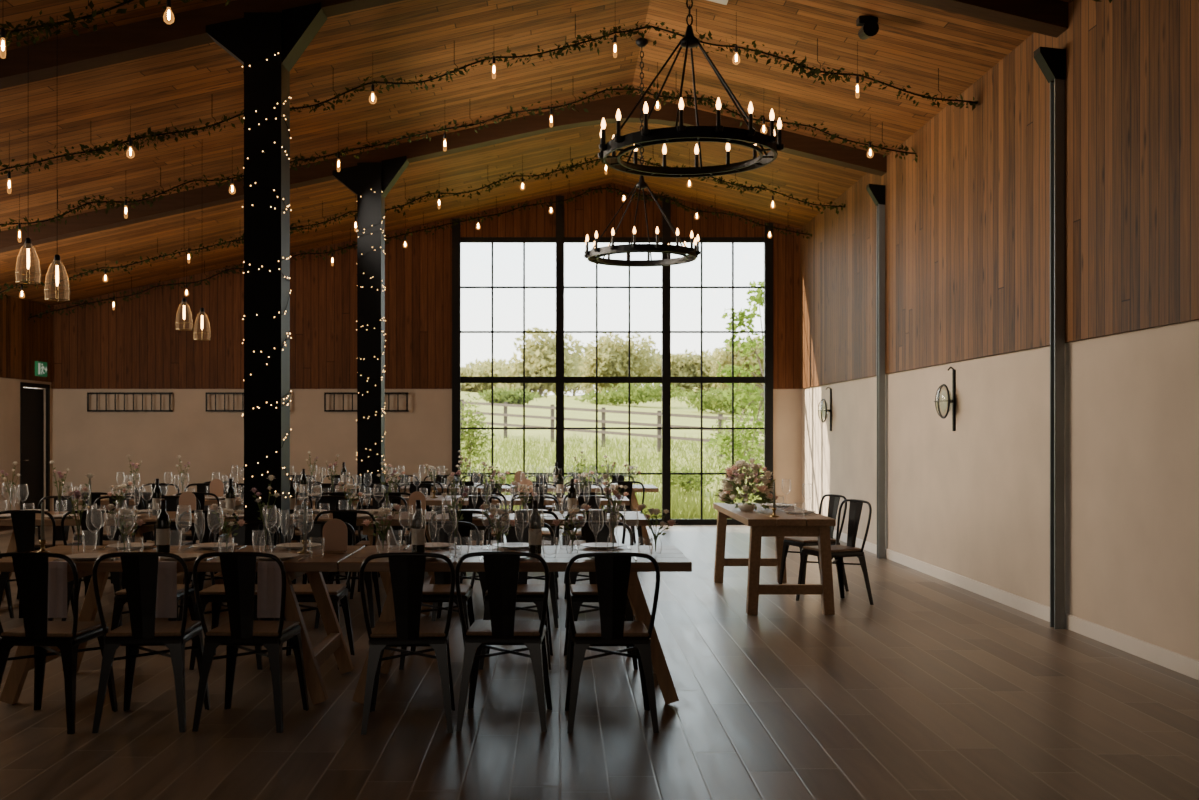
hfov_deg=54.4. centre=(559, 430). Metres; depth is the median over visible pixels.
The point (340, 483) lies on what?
flower vase
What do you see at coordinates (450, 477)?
flower vase
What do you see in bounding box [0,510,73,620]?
cafe chair
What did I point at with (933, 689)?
floor
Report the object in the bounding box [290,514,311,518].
plate
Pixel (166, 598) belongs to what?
napkin
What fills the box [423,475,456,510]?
cafe chair
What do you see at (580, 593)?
cafe chair
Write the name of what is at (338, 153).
pendant bulb
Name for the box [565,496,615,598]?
cafe chair
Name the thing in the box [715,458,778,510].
flower arrangement
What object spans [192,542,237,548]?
plate
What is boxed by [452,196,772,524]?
window
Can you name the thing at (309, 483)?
cafe chair
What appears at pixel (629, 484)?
cafe chair
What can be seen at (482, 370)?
tree
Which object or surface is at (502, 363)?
tree
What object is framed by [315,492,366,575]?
cafe chair
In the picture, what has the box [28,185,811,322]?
garland
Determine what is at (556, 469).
wine bottle
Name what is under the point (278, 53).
fairy lights
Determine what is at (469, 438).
bush
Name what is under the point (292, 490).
wine bottle
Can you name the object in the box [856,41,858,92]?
pendant bulb
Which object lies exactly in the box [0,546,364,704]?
trestle table
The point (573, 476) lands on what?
cafe chair
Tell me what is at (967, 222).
wall
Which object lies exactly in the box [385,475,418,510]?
cafe chair
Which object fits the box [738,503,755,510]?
bowl
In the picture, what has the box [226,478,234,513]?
wine bottle
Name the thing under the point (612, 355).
tree
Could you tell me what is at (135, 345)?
wall
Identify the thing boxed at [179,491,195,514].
table sign
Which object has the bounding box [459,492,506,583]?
cafe chair
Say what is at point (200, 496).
cafe chair
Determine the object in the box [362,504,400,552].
flower vase
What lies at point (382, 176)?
column
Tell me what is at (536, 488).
cafe chair
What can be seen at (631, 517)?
trestle table
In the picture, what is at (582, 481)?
cafe chair
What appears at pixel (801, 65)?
garland
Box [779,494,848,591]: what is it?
cafe chair
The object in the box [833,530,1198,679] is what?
baseboard
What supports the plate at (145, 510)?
on the trestle table at (5, 523)
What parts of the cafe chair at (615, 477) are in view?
frame, leg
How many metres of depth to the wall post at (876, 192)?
13.26 m
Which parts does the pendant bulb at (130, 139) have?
cord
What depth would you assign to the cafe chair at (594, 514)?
8.60 m
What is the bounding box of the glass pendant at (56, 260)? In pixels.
[44,254,69,301]
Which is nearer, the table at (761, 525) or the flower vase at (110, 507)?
the flower vase at (110, 507)
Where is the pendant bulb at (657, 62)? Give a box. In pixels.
[656,62,658,107]
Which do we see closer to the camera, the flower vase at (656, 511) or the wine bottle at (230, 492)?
the flower vase at (656, 511)
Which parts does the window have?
frame, frame, frame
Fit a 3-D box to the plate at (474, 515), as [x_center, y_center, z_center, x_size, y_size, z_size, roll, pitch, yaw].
[-0.735,0.680,9.255,0.264,0.020,0.264,0,0,0]
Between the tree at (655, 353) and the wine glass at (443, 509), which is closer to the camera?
the wine glass at (443, 509)
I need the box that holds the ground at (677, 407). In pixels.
[461,384,763,518]
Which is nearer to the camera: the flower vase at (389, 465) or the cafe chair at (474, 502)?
the cafe chair at (474, 502)
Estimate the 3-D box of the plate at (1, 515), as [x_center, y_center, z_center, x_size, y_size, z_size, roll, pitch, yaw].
[-4.465,0.680,9.255,0.264,0.020,0.264,0,0,0]
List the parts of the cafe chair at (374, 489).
frame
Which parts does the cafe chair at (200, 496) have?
seat, frame, seat frame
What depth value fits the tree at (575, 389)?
128.67 m
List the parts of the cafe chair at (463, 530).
leg, leg, frame, leg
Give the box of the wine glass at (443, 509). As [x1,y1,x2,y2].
[441,509,456,556]
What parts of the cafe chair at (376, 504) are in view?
leg, seat, frame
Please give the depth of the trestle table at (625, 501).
11.60 m
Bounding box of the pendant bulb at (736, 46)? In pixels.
[735,45,737,61]
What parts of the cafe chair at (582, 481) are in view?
frame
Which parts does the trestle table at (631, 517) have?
leg, leg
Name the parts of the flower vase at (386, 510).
stem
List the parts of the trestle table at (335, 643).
leg, rail, leg, rail, leg, leg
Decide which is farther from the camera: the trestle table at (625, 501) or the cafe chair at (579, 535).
the trestle table at (625, 501)
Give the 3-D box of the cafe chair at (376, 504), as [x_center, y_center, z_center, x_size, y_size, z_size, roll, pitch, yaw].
[-1.598,1.016,10.287,0.460,0.868,0.475,0,0,-1]
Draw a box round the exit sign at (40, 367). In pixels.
[35,361,46,376]
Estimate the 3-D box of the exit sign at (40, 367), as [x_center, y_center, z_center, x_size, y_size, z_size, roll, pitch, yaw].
[-7.785,-0.930,17.500,0.050,0.220,0.340,0,0,0]
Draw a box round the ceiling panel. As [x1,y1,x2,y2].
[707,0,727,4]
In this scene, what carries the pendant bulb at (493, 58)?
hanging from the ceiling
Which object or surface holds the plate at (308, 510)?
on the trestle table at (403, 516)
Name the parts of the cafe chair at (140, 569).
leg, leg, frame, seat frame, seat, leg, leg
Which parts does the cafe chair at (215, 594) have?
leg, leg, seat, seat frame, frame, leg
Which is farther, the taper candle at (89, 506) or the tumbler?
the taper candle at (89, 506)
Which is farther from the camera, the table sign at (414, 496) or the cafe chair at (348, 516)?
the table sign at (414, 496)
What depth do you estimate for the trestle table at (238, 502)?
11.60 m
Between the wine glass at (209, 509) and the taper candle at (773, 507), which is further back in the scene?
the taper candle at (773, 507)
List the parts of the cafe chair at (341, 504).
frame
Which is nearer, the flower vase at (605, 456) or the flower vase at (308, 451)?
the flower vase at (605, 456)
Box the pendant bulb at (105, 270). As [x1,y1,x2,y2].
[104,246,106,279]
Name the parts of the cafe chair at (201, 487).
frame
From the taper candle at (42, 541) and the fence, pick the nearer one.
the taper candle at (42, 541)
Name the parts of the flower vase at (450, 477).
stem, stem, stem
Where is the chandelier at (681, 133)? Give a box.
[598,0,783,177]
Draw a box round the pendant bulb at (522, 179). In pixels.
[521,154,523,187]
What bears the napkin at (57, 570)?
hanging from the trestle table at (335, 643)
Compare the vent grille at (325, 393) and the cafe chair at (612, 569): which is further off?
the vent grille at (325, 393)
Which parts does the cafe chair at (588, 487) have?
frame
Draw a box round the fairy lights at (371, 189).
[356,189,385,479]
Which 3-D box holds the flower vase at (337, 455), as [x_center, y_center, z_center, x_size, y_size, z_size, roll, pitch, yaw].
[-2.356,0.465,12.046,0.170,0.450,0.167,0,0,-6]
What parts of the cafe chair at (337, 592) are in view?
leg, seat, frame, seat frame, leg, leg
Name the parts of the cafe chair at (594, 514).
leg, frame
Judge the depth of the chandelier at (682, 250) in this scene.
11.32 m
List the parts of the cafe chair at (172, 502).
seat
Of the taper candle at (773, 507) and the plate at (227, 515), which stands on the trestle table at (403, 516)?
the plate at (227, 515)
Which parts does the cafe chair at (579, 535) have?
seat, seat frame, frame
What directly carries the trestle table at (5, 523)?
on the floor
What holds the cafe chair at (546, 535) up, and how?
on the floor
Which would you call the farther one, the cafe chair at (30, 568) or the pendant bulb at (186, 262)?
the pendant bulb at (186, 262)
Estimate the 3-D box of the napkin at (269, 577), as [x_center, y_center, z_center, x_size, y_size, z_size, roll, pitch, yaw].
[-1.520,0.833,6.127,0.138,0.294,0.036,0,0,0]
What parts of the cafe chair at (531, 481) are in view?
frame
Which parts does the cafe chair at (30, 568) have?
leg, frame, leg, seat, seat frame, leg, leg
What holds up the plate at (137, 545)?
on the trestle table at (335, 643)
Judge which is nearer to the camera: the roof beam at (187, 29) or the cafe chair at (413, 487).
the roof beam at (187, 29)
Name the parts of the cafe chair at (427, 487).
frame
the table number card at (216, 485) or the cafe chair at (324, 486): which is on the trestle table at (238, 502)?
the table number card at (216, 485)
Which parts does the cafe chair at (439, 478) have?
frame, seat, seat frame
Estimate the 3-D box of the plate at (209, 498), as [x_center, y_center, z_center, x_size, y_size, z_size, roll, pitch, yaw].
[-3.465,0.680,11.755,0.264,0.020,0.264,0,0,0]
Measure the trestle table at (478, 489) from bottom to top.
0.760 m
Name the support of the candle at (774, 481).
on the taper candle at (773, 507)
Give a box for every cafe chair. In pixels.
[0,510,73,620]
[0,552,117,733]
[5,575,13,617]
[17,496,88,598]
[61,510,123,626]
[71,492,125,583]
[78,496,143,598]
[92,552,209,732]
[111,521,202,653]
[123,492,166,542]
[139,483,179,494]
[146,496,200,545]
[174,492,228,573]
[177,510,238,620]
[182,483,224,541]
[189,521,279,669]
[192,552,308,732]
[204,481,239,509]
[221,483,243,541]
[275,521,355,669]
[290,475,315,493]
[290,492,312,582]
[292,496,351,591]
[293,481,320,542]
[301,483,344,541]
[314,510,381,627]
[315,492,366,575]
[320,475,354,509]
[350,496,407,598]
[351,483,391,529]
[359,552,454,734]
[368,492,410,576]
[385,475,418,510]
[385,482,402,543]
[396,483,437,542]
[399,521,479,669]
[404,481,442,529]
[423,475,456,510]
[430,510,491,620]
[447,481,485,509]
[454,496,503,545]
[455,551,551,731]
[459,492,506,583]
[460,475,493,509]
[473,483,514,541]
[479,521,553,669]
[498,510,559,627]
[508,496,559,598]
[511,492,558,577]
[518,483,555,529]
[522,481,558,545]
[526,475,555,510]
[562,521,637,669]
[563,475,596,509]
[563,492,610,582]
[564,481,601,507]
[564,483,602,529]
[564,510,625,627]
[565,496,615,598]
[565,552,659,733]
[601,475,635,542]
[605,481,644,545]
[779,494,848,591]
[796,499,873,604]
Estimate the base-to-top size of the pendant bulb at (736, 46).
0.458 m
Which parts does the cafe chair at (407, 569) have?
leg, leg, frame, seat, seat frame, leg, leg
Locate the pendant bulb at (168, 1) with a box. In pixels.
[167,0,170,19]
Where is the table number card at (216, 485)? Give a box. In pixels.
[210,479,222,496]
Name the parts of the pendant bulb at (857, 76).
cord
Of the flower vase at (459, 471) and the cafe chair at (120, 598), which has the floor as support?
the cafe chair at (120, 598)
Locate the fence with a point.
(602, 410)
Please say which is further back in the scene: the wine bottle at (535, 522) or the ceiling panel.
the ceiling panel
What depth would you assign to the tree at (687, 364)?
96.64 m
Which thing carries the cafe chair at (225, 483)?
on the floor
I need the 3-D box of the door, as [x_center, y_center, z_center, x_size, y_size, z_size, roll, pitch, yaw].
[-7.880,0.370,17.400,0.120,2.160,0.940,0,0,0]
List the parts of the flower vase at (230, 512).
stem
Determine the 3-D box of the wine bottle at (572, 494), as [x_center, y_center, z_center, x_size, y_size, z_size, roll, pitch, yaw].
[0.100,0.539,9.551,0.075,0.301,0.074,0,0,2]
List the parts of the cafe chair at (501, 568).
leg, leg, frame, seat, seat frame, leg, leg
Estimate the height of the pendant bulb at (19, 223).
0.503 m
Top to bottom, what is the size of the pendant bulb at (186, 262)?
0.500 m
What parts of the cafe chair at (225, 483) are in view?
frame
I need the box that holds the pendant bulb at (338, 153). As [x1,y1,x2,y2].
[337,123,339,166]
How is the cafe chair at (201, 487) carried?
on the floor
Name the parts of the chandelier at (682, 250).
rod, rod, rod, chain, rod, rod, rod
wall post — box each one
[866,184,884,558]
[1034,47,1065,628]
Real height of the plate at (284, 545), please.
0.020 m
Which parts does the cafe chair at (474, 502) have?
frame, seat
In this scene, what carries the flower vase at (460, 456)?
on the trestle table at (625, 501)
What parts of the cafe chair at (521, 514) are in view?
frame, leg, leg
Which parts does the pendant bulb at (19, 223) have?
cord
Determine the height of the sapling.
4.157 m
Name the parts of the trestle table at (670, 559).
leg, leg, rail, leg, leg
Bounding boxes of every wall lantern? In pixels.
[817,387,831,430]
[934,366,955,430]
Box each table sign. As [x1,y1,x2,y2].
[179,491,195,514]
[323,519,347,553]
[409,491,425,514]
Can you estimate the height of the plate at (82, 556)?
0.020 m
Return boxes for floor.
[0,525,1198,799]
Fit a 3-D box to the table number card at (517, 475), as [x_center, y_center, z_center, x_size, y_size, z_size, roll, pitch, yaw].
[-0.500,0.593,14.550,0.140,0.195,0.040,0,0,0]
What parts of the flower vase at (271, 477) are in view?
stem, stem, stem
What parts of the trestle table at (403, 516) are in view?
leg, rail, rail, leg, leg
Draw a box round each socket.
[1,27,4,38]
[167,0,170,7]
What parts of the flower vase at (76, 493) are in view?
stem, stem, stem, stem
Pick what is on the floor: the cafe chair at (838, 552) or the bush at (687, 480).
the cafe chair at (838, 552)
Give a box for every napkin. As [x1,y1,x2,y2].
[48,561,66,617]
[155,561,177,617]
[257,561,283,617]
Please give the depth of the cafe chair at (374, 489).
13.00 m
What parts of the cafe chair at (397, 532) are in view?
frame, seat frame, seat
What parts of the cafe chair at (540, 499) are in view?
frame, seat, leg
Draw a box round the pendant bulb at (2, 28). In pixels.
[1,27,4,50]
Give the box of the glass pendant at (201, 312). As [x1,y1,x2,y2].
[193,308,210,340]
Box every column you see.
[206,2,326,620]
[332,156,408,540]
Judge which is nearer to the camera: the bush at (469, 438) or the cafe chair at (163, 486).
the cafe chair at (163, 486)
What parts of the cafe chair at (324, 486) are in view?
frame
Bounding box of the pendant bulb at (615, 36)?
[614,35,616,51]
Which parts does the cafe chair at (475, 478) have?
frame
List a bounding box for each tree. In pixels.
[461,361,507,392]
[466,357,513,369]
[493,327,588,397]
[544,357,601,395]
[578,333,661,397]
[634,352,661,386]
[643,349,724,394]
[706,334,763,394]
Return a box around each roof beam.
[0,0,1067,88]
[0,93,886,252]
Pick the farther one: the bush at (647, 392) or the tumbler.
the bush at (647, 392)
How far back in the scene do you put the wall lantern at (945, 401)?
10.99 m
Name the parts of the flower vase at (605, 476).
stem, stem, stem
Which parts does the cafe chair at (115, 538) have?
seat, frame, leg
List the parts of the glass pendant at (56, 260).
bulb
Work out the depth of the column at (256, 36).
8.44 m
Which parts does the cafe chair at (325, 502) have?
leg, frame, leg, leg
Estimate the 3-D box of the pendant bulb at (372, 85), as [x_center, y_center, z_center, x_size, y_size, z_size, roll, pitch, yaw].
[-1.630,-3.072,10.150,0.070,0.447,0.070,0,0,0]
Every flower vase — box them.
[0,461,20,509]
[50,460,68,513]
[65,474,95,553]
[105,481,132,507]
[106,504,144,551]
[127,455,141,489]
[176,455,190,492]
[209,504,246,551]
[250,475,280,552]
[306,451,317,483]
[325,454,338,491]
[338,481,362,509]
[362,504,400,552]
[377,462,395,514]
[385,464,390,476]
[386,471,404,491]
[424,464,439,480]
[440,475,469,553]
[445,460,463,503]
[456,455,471,492]
[458,451,469,478]
[477,461,495,512]
[481,504,517,548]
[484,464,499,477]
[490,471,509,491]
[512,481,536,509]
[552,504,590,553]
[574,451,585,476]
[574,471,593,491]
[601,455,616,497]
[602,474,627,551]
[602,481,627,507]
[624,464,640,480]
[638,504,677,552]
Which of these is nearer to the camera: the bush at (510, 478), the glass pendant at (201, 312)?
the glass pendant at (201, 312)
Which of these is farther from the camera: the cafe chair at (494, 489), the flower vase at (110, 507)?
the cafe chair at (494, 489)
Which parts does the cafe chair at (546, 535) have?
frame, seat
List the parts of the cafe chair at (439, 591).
leg, frame, seat, seat frame, leg, leg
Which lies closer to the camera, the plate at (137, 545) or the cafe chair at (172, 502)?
the plate at (137, 545)
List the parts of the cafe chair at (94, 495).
frame, seat, seat frame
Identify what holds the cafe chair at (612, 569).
on the floor
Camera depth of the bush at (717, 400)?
56.80 m
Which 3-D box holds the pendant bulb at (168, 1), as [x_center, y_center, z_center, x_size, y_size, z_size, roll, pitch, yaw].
[-2.500,-2.853,7.450,0.070,0.502,0.070,0,0,0]
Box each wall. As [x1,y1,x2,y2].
[0,293,52,533]
[51,183,801,510]
[800,0,1198,660]
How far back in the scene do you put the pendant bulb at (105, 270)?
14.95 m
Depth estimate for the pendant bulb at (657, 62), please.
11.95 m
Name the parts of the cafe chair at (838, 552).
leg, seat, seat frame, leg, frame, leg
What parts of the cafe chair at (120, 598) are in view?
leg, seat, seat frame, frame, leg, leg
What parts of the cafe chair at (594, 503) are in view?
seat, frame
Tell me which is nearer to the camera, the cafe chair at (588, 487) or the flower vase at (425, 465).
the cafe chair at (588, 487)
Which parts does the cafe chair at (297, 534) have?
seat frame, seat, frame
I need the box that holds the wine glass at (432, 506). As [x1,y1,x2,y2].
[431,506,445,550]
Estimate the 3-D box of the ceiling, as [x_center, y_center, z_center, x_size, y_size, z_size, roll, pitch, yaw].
[-2.055,-2.918,7.255,11.970,2.065,21.810,0,0,0]
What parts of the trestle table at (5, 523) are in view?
rail, leg, leg, rail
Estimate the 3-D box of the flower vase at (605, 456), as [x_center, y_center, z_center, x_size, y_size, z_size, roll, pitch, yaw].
[0.499,0.469,12.048,0.180,0.441,0.142,0,0,5]
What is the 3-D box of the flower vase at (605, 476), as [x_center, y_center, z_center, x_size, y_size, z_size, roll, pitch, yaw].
[0.306,0.465,6.590,0.170,0.450,0.167,0,0,-4]
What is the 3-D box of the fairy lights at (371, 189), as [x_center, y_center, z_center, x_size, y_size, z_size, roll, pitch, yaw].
[-2.155,-1.110,13.300,0.294,3.322,0.294,0,0,0]
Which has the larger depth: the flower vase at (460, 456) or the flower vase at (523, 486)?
the flower vase at (460, 456)
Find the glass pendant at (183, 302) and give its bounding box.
[175,298,192,330]
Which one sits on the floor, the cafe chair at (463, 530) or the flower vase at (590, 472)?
the cafe chair at (463, 530)
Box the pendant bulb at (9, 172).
[8,171,10,187]
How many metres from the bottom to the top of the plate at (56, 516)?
0.020 m
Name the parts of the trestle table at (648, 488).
leg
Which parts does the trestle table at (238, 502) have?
rail, rail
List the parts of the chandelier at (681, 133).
bulb, bulb, bulb, rod, rod, bulb, bulb, rod, chain, rod, bulb, bulb, rod, rod, bulb, bulb, bulb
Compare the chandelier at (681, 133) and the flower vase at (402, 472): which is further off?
the flower vase at (402, 472)
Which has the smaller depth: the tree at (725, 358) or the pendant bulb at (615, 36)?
the pendant bulb at (615, 36)
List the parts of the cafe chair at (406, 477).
frame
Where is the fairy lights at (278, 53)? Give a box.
[242,53,290,506]
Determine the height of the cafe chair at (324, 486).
0.868 m
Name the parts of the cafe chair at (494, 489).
frame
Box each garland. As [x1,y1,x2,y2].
[0,0,1111,51]
[0,9,977,175]
[0,82,917,232]
[0,147,845,298]
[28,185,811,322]
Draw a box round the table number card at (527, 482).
[520,479,532,495]
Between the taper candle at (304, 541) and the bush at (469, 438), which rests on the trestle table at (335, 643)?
the taper candle at (304, 541)
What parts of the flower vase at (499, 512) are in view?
stem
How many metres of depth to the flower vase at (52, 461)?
9.55 m
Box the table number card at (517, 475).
[514,471,525,485]
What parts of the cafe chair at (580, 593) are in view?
leg, leg, seat, frame, seat frame, leg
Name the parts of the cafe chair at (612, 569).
leg, leg, seat frame, seat, frame, leg, leg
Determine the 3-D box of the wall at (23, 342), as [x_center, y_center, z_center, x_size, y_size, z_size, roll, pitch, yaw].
[-7.900,-0.240,7.325,0.180,3.379,21.650,0,0,0]
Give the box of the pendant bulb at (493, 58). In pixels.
[492,56,495,72]
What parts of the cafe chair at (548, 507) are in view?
frame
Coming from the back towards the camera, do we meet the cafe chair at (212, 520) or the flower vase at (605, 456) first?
the flower vase at (605, 456)
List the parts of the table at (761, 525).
leg, leg, leg, leg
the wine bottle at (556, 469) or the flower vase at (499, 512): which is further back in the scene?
the wine bottle at (556, 469)
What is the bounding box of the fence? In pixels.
[461,399,763,456]
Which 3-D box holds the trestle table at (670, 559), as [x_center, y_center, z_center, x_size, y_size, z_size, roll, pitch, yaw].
[-0.235,1.070,6.580,1.860,0.760,0.897,0,0,0]
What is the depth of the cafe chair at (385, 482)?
13.60 m
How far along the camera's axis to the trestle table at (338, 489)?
14.10 m
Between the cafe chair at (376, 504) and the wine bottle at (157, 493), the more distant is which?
the cafe chair at (376, 504)
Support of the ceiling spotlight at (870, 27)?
attached to the ceiling
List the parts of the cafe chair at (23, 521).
leg, leg, frame, leg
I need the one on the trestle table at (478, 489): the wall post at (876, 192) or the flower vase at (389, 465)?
the flower vase at (389, 465)
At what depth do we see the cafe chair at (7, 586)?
9.02 m
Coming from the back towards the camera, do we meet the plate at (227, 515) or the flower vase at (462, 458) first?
the flower vase at (462, 458)
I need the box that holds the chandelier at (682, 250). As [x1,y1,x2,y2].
[584,38,700,266]
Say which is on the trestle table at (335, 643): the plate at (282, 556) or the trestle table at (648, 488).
the plate at (282, 556)
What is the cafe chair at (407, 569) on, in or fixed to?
on the floor
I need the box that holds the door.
[20,382,49,526]
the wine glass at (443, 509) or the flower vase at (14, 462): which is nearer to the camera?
the wine glass at (443, 509)
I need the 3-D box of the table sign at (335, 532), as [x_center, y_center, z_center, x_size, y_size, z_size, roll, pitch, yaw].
[-1.270,0.593,6.582,0.140,0.195,0.040,0,0,0]
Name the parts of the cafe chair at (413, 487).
frame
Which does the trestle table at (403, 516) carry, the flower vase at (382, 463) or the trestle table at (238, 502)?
the flower vase at (382, 463)
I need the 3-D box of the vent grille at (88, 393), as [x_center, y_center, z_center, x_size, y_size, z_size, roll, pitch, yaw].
[-6.623,-0.445,17.950,1.284,0.294,0.100,0,0,0]
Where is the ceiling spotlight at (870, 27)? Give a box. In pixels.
[856,16,878,39]
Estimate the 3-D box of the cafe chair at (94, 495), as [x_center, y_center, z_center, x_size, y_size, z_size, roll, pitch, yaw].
[-4.467,1.016,11.318,0.460,0.868,0.475,0,0,-1]
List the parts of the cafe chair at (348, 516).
leg, leg, frame, leg, leg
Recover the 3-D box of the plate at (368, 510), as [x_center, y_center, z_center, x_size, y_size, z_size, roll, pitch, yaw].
[-1.600,0.680,9.845,0.264,0.020,0.264,0,0,0]
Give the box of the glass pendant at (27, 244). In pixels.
[15,238,40,284]
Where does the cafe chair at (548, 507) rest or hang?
on the floor
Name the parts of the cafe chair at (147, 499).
seat frame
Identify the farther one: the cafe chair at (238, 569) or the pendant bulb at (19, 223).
the pendant bulb at (19, 223)
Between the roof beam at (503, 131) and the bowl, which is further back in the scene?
the roof beam at (503, 131)
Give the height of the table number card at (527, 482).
0.195 m
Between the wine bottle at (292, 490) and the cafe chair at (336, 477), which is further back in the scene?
the cafe chair at (336, 477)
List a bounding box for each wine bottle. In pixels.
[152,478,161,515]
[156,500,169,552]
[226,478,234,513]
[290,478,295,513]
[300,469,306,496]
[341,462,346,484]
[412,500,424,551]
[529,500,541,553]
[553,462,558,483]
[556,469,563,497]
[568,478,576,514]
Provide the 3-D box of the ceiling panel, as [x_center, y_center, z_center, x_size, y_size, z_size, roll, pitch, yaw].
[1.130,-3.739,9.750,0.607,0.174,0.500,0,0,0]
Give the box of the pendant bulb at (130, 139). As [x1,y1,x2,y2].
[129,106,131,155]
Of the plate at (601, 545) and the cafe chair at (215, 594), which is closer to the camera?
the plate at (601, 545)
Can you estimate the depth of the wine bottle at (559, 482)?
12.03 m
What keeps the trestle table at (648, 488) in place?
on the floor
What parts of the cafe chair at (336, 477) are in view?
frame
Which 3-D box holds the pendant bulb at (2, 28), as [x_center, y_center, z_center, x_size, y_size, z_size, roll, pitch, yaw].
[-3.560,-2.625,7.450,0.036,0.491,0.034,0,0,0]
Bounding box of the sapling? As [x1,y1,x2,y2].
[704,281,763,472]
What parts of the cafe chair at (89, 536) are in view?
leg, leg, frame, leg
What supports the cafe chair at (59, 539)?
on the floor
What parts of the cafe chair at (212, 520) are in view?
leg, leg, frame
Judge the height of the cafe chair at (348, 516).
0.868 m
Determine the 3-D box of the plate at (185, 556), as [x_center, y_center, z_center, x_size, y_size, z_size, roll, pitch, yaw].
[-2.035,0.680,6.285,0.264,0.020,0.264,0,0,0]
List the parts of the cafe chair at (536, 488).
frame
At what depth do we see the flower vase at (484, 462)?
9.55 m
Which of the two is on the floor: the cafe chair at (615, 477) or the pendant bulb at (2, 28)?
the cafe chair at (615, 477)
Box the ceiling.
[0,0,1070,305]
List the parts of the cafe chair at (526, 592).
leg, seat frame, seat, frame, leg, leg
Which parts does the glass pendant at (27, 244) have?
bulb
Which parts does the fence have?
post, rail, rail, rail, post, rail, rail, rail, post, rail, rail, rail, post, rail, rail, rail, post, rail, rail, rail, post, rail, rail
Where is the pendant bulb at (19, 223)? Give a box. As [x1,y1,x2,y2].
[18,193,20,237]
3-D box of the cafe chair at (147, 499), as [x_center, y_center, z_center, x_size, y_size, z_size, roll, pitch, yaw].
[-3.960,1.016,11.318,0.460,0.868,0.475,0,0,1]
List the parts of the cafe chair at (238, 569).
leg, leg, frame, seat, seat frame, leg, leg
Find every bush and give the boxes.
[461,392,495,480]
[478,385,542,404]
[484,469,528,494]
[550,459,616,484]
[574,383,687,405]
[656,463,721,495]
[673,383,763,415]
[707,409,763,482]
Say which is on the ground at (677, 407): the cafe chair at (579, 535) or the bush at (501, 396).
the bush at (501, 396)
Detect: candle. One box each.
[38,502,49,552]
[88,480,91,509]
[298,500,311,553]
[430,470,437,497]
[433,470,434,489]
[769,480,778,516]
[773,481,774,507]
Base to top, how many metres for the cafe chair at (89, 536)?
0.868 m
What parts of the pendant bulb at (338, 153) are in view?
cord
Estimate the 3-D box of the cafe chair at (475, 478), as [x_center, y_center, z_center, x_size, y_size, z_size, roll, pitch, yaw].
[-1.103,1.016,15.287,0.460,0.868,0.475,0,0,1]
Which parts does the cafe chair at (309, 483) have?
frame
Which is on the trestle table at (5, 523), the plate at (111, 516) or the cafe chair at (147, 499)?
the plate at (111, 516)
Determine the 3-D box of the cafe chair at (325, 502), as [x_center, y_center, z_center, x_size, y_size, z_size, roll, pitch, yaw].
[-2.105,1.016,10.287,0.460,0.868,0.475,0,0,1]
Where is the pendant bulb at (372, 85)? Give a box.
[371,84,373,100]
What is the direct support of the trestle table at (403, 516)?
on the floor
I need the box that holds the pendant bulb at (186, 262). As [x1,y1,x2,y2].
[186,262,187,294]
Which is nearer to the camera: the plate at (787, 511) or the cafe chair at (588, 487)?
the plate at (787, 511)
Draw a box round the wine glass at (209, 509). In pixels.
[207,509,223,556]
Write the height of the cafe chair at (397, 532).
0.868 m
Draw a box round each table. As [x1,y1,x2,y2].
[0,511,191,600]
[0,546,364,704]
[73,495,243,537]
[172,511,412,615]
[227,485,354,539]
[291,495,449,575]
[339,546,691,704]
[353,485,506,540]
[411,511,648,615]
[443,495,629,540]
[505,485,658,545]
[713,503,835,614]
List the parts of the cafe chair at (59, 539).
seat, seat frame, frame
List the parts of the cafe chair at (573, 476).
frame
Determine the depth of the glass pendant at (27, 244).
8.19 m
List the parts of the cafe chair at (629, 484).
frame, leg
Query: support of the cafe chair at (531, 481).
on the floor
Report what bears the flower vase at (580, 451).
on the trestle table at (648, 488)
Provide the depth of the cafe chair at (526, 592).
7.39 m
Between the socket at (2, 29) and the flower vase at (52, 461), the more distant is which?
the flower vase at (52, 461)
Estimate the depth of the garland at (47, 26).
7.60 m
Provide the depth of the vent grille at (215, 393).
17.90 m
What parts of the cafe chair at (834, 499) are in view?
leg, leg, seat, seat frame, frame, leg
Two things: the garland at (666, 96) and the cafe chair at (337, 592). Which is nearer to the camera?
the cafe chair at (337, 592)
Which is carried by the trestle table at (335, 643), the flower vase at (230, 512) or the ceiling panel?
the flower vase at (230, 512)
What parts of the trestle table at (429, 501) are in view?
leg, rail, leg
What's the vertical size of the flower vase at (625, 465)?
0.280 m
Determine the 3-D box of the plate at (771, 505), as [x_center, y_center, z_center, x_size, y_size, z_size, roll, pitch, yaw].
[2.000,0.680,10.620,0.264,0.020,0.264,0,0,0]
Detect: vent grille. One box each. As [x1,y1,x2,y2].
[87,392,172,411]
[206,392,290,411]
[324,392,408,411]
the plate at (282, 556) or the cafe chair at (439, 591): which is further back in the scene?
the cafe chair at (439, 591)
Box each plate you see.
[0,514,10,517]
[44,514,77,518]
[66,553,107,559]
[107,514,140,518]
[107,542,153,548]
[134,509,151,512]
[159,553,203,559]
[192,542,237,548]
[205,497,225,499]
[220,514,243,518]
[256,553,298,559]
[276,542,320,548]
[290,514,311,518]
[296,509,326,512]
[357,514,374,518]
[362,509,379,512]
[411,542,454,548]
[472,514,483,517]
[492,542,528,548]
[580,542,624,548]
[765,504,793,506]
[784,510,815,513]
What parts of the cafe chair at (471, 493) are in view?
leg, frame, seat frame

